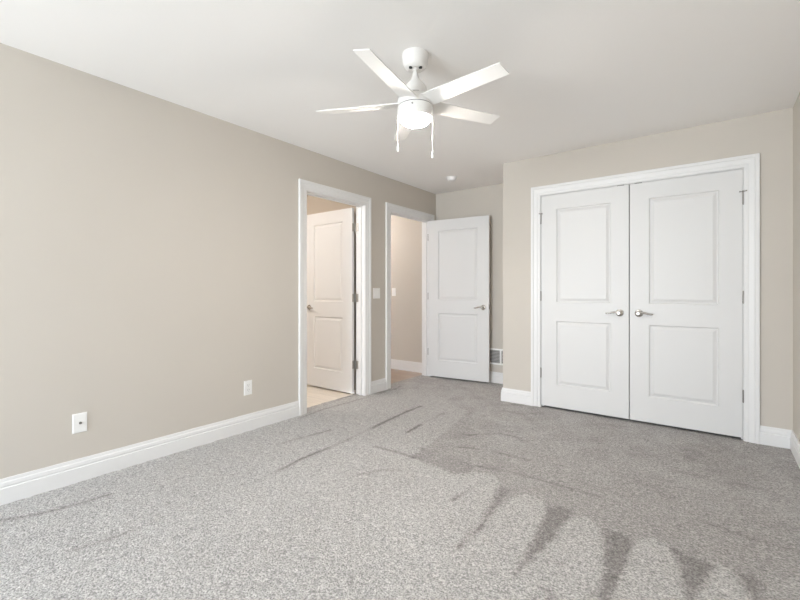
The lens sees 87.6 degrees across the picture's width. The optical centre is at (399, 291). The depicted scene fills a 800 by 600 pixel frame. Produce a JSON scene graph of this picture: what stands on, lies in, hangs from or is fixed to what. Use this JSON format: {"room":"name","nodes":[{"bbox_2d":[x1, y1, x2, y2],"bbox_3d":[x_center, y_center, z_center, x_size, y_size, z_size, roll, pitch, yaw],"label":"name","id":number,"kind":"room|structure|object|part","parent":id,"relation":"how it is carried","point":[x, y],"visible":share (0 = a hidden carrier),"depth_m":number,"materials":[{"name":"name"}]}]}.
{"room":"empty bedroom","nodes":[
{"label":"empty bedroom","id":0,"kind":"room"},
{"bbox_2d":[0,43,435,478],"bbox_3d":[-2.006,-0.093,2.443,0.115,2.440,8.127,0,0,37],"label":"wall","id":1,"kind":"structure","parent":0,"point":[149,243],"depth_m":2.73,"materials":[{"name":"beige paint"}]},
{"bbox_2d":[72,412,86,433],"bbox_3d":[-1.899,0.783,2.475,0.017,0.116,0.073,0,0,37],"label":"outlet","id":2,"kind":"object","parent":1,"relation":"attached to","point":[79,420],"visible":1,"depth_m":2.48,"materials":[{"name":"white plastic"}]},
{"bbox_2d":[0,401,299,505],"bbox_3d":[-2.621,1.063,1.517,0.017,0.138,5.667,0,0,37],"label":"baseboard","id":3,"kind":"structure","parent":1,"relation":"attached to","point":[31,483],"depth_m":2.68,"materials":[{"name":"white paint"}]},
{"bbox_2d":[244,380,251,395],"bbox_3d":[-1.228,0.781,3.372,0.008,0.116,0.073,0,0,37],"label":"power outlet","id":4,"kind":"object","parent":1,"relation":"attached to","point":[247,384],"visible":1,"depth_m":3.37,"materials":[{"name":"white plastic"}]},
{"bbox_2d":[298,179,370,415],"bbox_3d":[-0.671,0.057,4.213,0.157,2.152,0.986,0,0,37],"label":"door frame","id":5,"kind":"structure","parent":1,"relation":"attached to","point":[362,203],"depth_m":4.46,"materials":[{"name":"white paint"}]},
{"bbox_2d":[307,208,357,393],"bbox_3d":[-0.795,0.103,4.776,0.820,2.030,0.159,0,0,37],"label":"door","id":6,"kind":"structure","parent":5,"relation":"in","point":[331,364],"depth_m":4.74,"materials":[{"name":"white paint"}]},
{"bbox_2d":[373,288,379,298],"bbox_3d":[-0.260,0.024,4.656,0.008,0.117,0.119,0,0,37],"label":"light switch","id":7,"kind":"object","parent":1,"relation":"attached to","point":[376,291],"visible":1,"depth_m":4.65,"materials":[{"name":"white plastic"}]},
{"bbox_2d":[371,378,386,393],"bbox_3d":[-0.241,1.063,4.674,0.017,0.138,0.268,0,0,37],"label":"baseboard","id":8,"kind":"structure","parent":1,"relation":"attached to","point":[379,385],"depth_m":4.67,"materials":[{"name":"white paint"}]},
{"bbox_2d":[385,202,433,389],"bbox_3d":[0.094,0.057,5.228,0.157,2.152,1.020,0,0,37],"label":"door frame","id":9,"kind":"structure","parent":1,"relation":"attached to","point":[390,209],"depth_m":5.04,"materials":[{"name":"white paint"}]},
{"bbox_2d":[428,215,489,381],"bbox_3d":[0.730,0.093,5.291,0.837,2.030,0.159,0,0,31],"label":"door","id":10,"kind":"structure","parent":9,"relation":"in","point":[458,248],"depth_m":5.26,"materials":[{"name":"white paint"}]},
{"bbox_2d":[307,195,355,389],"bbox_3d":[-1.855,-0.093,4.624,2.270,2.440,2.150,0,0,37],"label":"wall","id":11,"kind":"structure","parent":0,"point":[315,205],"depth_m":4.92,"materials":[{"name":"beige paint"}]},
{"bbox_2d":[0,369,799,599],"bbox_3d":[-1.604,1.157,2.216,6.170,0.060,8.047,0,0,37],"label":"floor","id":12,"kind":"structure","parent":0,"point":[422,487],"depth_m":2.11,"materials":[{"name":"grey carpet"}]},
{"bbox_2d":[0,0,799,193],"bbox_3d":[-1.564,-1.353,2.186,6.270,0.080,8.247,0,0,37],"label":"ceiling","id":13,"kind":"structure","parent":0,"point":[583,73],"depth_m":2.37,"materials":[{"name":"white paint"}]},
{"bbox_2d":[316,47,508,157],"bbox_3d":[0.093,-1.018,2.289,1.077,0.590,1.083,0,0,37],"label":"ceiling fan","id":14,"kind":"object","parent":13,"relation":"hanging from","point":[416,106],"visible":1,"depth_m":2.25,"materials":[{"name":"white metal"}]},
{"bbox_3d":[-0.231,-1.036,2.367,0.481,0.035,0.106,0,0,9],"label":"blade","id":15,"kind":"part","parent":14,"relation":"part of","materials":[{"name":"white wood"}]},
{"bbox_3d":[-0.061,-1.047,2.033,0.106,0.035,0.481,0,0,27],"label":"blade","id":16,"kind":"part","parent":14,"relation":"part of","materials":[{"name":"white wood"}]},
{"bbox_3d":[-0.010,-0.895,2.287,0.009,0.219,0.006,0,0,-18],"label":"pull chain","id":17,"kind":"part","parent":14,"relation":"part of","materials":[{"name":"white metal"}]},
{"bbox_3d":[0.036,-1.042,2.635,0.106,0.027,0.481,0,0,-9],"label":"blade","id":18,"kind":"part","parent":14,"relation":"part of","materials":[{"name":"white"}]},
{"bbox_3d":[0.174,-0.872,2.269,0.009,0.258,0.006,0,0,29],"label":"pull chain","id":19,"kind":"part","parent":14,"relation":"part of","materials":[{"name":"white metal"}]},
{"bbox_3d":[0.313,-1.034,2.092,0.481,0.037,0.106,0,0,45],"label":"blade","id":20,"kind":"part","parent":14,"relation":"part of","materials":[{"name":"white wood"}]},
{"bbox_3d":[0.372,-1.048,2.462,0.481,0.037,0.106,0,0,-27],"label":"blade","id":21,"kind":"part","parent":14,"relation":"part of","materials":[{"name":"white wood"}]},
{"bbox_2d":[446,176,457,181],"bbox_3d":[0.599,-1.291,4.814,0.132,0.044,0.132,0,0,37],"label":"smoke detector","id":22,"kind":"object","parent":13,"relation":"attached to","point":[449,178],"visible":1,"depth_m":4.78,"materials":[{"name":"white plastic"}]},
{"bbox_2d":[391,183,629,401],"bbox_3d":[0.922,-0.093,5.400,6.170,2.440,0.120,0,0,37],"label":"wall","id":23,"kind":"structure","parent":0,"point":[406,234],"depth_m":5.79,"materials":[{"name":"beige paint"}]},
{"bbox_2d":[392,288,395,295],"bbox_3d":[-0.091,0.013,6.083,0.073,0.117,0.008,0,0,37],"label":"light switch","id":24,"kind":"object","parent":23,"relation":"attached to","point":[393,289],"visible":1,"depth_m":6.08,"materials":[{"name":"white plastic"}]},
{"bbox_2d":[391,359,421,372],"bbox_3d":[-0.597,1.063,6.459,2.470,0.138,0.017,0,0,37],"label":"baseboard","id":25,"kind":"structure","parent":23,"relation":"attached to","point":[395,364],"depth_m":5.93,"materials":[{"name":"white paint"}]},
{"bbox_2d":[490,348,502,364],"bbox_3d":[1.230,0.804,5.088,0.370,0.196,0.009,0,0,37],"label":"air vent","id":26,"kind":"object","parent":23,"relation":"in","point":[496,355],"visible":0.41,"depth_m":5.12,"materials":[{"name":"white plastic"}]},
{"bbox_2d":[503,108,792,429],"bbox_3d":[1.971,-0.093,3.686,2.190,2.440,0.115,0,0,37],"label":"wall","id":27,"kind":"structure","parent":0,"point":[769,134],"depth_m":3.29,"materials":[{"name":"beige paint"}]},
{"bbox_2d":[490,371,530,405],"bbox_3d":[0.888,1.063,4.880,1.572,0.138,0.752,0,0,37],"label":"baseboard","id":28,"kind":"structure","parent":27,"relation":"attached to","point":[508,395],"depth_m":4.23,"materials":[{"name":"white paint"}]},
{"bbox_2d":[539,185,628,418],"bbox_3d":[1.664,0.091,3.829,0.772,2.034,0.097,0,0,37],"label":"door","id":29,"kind":"structure","parent":27,"relation":"in","point":[584,293],"depth_m":3.83,"materials":[{"name":"white paint"}]},
{"bbox_3d":[1.906,0.190,3.625,0.065,0.065,0.062,0,0,37],"label":"handle","id":30,"kind":"part","parent":29,"relation":"part of","materials":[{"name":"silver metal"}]},
{"bbox_2d":[531,153,759,443],"bbox_3d":[2.011,0.057,3.642,1.712,2.152,0.136,0,0,37],"label":"door frame","id":31,"kind":"structure","parent":27,"relation":"attached to","point":[750,164],"depth_m":3.15,"materials":[{"name":"white paint"}]},
{"bbox_2d":[630,169,746,437],"bbox_3d":[2.290,0.091,3.358,0.781,2.034,0.097,0,0,37],"label":"door","id":32,"kind":"structure","parent":27,"relation":"in","point":[687,293],"depth_m":3.36,"materials":[{"name":"white paint"}]},
{"bbox_3d":[2.023,0.190,3.537,0.065,0.065,0.062,0,0,37],"label":"handle","id":33,"kind":"part","parent":32,"relation":"part of","materials":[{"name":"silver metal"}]},
{"bbox_2d":[793,92,799,441],"bbox_3d":[0.855,-0.093,0.287,0.120,2.440,8.127,0,0,37],"label":"wall","id":34,"kind":"structure","parent":0,"point":[796,108],"depth_m":2.86,"materials":[{"name":"beige paint"}]},
{"bbox_2d":[760,425,799,467],"bbox_3d":[0.549,1.063,0.132,0.181,0.138,7.272,0,0,37],"label":"baseboard","id":35,"kind":"structure","parent":34,"relation":"attached to","point":[771,436],"depth_m":3.01,"materials":[{"name":"white paint"}]}
]}

